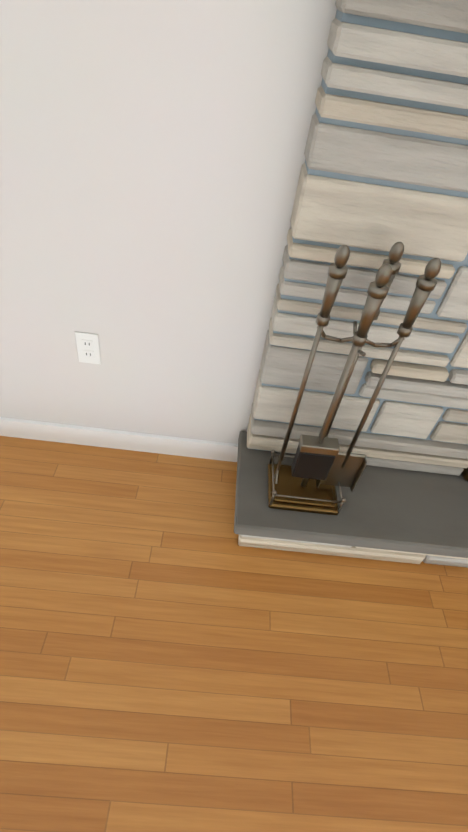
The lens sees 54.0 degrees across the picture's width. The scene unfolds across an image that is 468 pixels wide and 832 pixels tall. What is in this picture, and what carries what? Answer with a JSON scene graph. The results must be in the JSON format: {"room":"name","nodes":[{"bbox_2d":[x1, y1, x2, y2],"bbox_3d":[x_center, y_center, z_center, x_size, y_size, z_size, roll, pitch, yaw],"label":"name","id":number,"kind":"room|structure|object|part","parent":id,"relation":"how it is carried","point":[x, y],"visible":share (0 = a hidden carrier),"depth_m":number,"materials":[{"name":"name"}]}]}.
{"room":"living room","nodes":[
{"label":"living room","id":0,"kind":"room"},
{"bbox_2d":[0,0,336,443],"bbox_3d":[1.226,-0.610,1.020,7.530,2.440,0.120,7,44,-3],"label":"wall","id":1,"kind":"structure","parent":0,"point":[152,157],"depth_m":1.10,"materials":[{"name":"white paint"}]},
{"bbox_2d":[75,332,100,364],"bbox_3d":[-0.452,-0.208,1.423,0.070,0.115,0.007,7,44,-3],"label":"electrical outlet","id":2,"kind":"object","parent":1,"relation":"attached to","point":[88,348],"visible":1,"depth_m":1.42,"materials":[{"name":"white plastic"}]},
{"bbox_2d":[0,436,467,831],"bbox_3d":[0.878,2.253,-0.043,7.550,0.200,5.470,7,44,-3],"label":"floor","id":3,"kind":"structure","parent":0,"point":[175,656],"depth_m":1.25,"materials":[{"name":"brown wood"}]},
{"bbox_2d":[234,0,467,567],"bbox_3d":[1.423,-0.063,1.178,2.774,1.494,0.398,7,44,-3],"label":"fireplace","id":4,"kind":"object","parent":3,"relation":"on","point":[384,168],"visible":0.88,"depth_m":1.17,"materials":[{"name":"grey stone"}]},
{"bbox_2d":[268,463,338,514],"bbox_3d":[0.220,0.230,1.475,0.220,0.030,0.170,7,44,-3],"label":"stand","id":5,"kind":"object","parent":4,"relation":"on","point":[288,484],"visible":0.83,"depth_m":1.44,"materials":[{"name":"brown metal"}]},
{"bbox_2d":[269,242,440,511],"bbox_3d":[0.269,-0.052,1.196,0.230,0.787,0.176,7,44,-3],"label":"fireplace tool set","id":6,"kind":"object","parent":5,"relation":"on","point":[387,272],"visible":0.94,"depth_m":1.01,"materials":[{"name":"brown metal"}]},
{"bbox_2d":[274,461,281,483],"bbox_3d":[0.134,0.172,1.404,0.009,0.090,0.037,7,44,-3],"label":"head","id":7,"kind":"object","parent":6,"relation":"hanging from","point":[279,463],"depth_m":1.41},
{"bbox_2d":[299,434,339,455],"bbox_3d":[0.230,0.079,1.242,0.104,0.028,0.044,7,44,-3],"label":"ferrule","id":8,"kind":"object","parent":6,"relation":"attached to","point":[312,444],"visible":1,"depth_m":1.23,"materials":[{"name":"grey metal"}]},
{"bbox_2d":[291,445,335,479],"bbox_3d":[0.222,0.129,1.292,0.100,0.110,0.040,7,44,-3],"label":"brush","id":9,"kind":"object","parent":8,"relation":"attached to","point":[311,465],"visible":0.79,"depth_m":1.27,"materials":[{"name":"black metal"}]},
{"bbox_2d":[316,452,366,491],"bbox_3d":[0.326,0.170,1.401,0.116,0.155,0.028,7,44,-3],"label":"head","id":10,"kind":"object","parent":6,"relation":"hanging from","point":[349,473],"depth_m":1.40},
{"bbox_3d":[1.423,-0.032,1.336,1.150,0.888,0.050,7,44,-3],"label":"bronze frame","id":11,"kind":"part","parent":4,"relation":"part of","materials":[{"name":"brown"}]},
{"bbox_3d":[5.024,1.566,-0.599,16.349,2.760,7.650,7,44,-3],"label":"wall","id":12,"kind":"structure","parent":0,"visible":0},
{"bbox_2d":[0,417,237,461],"bbox_3d":[-1.242,-0.007,1.663,2.546,0.088,0.014,7,44,-3],"label":"baseboard","id":13,"kind":"structure","parent":12,"relation":"attached to","point":[101,437],"depth_m":1.67,"materials":[{"name":"white wood"}]}
]}

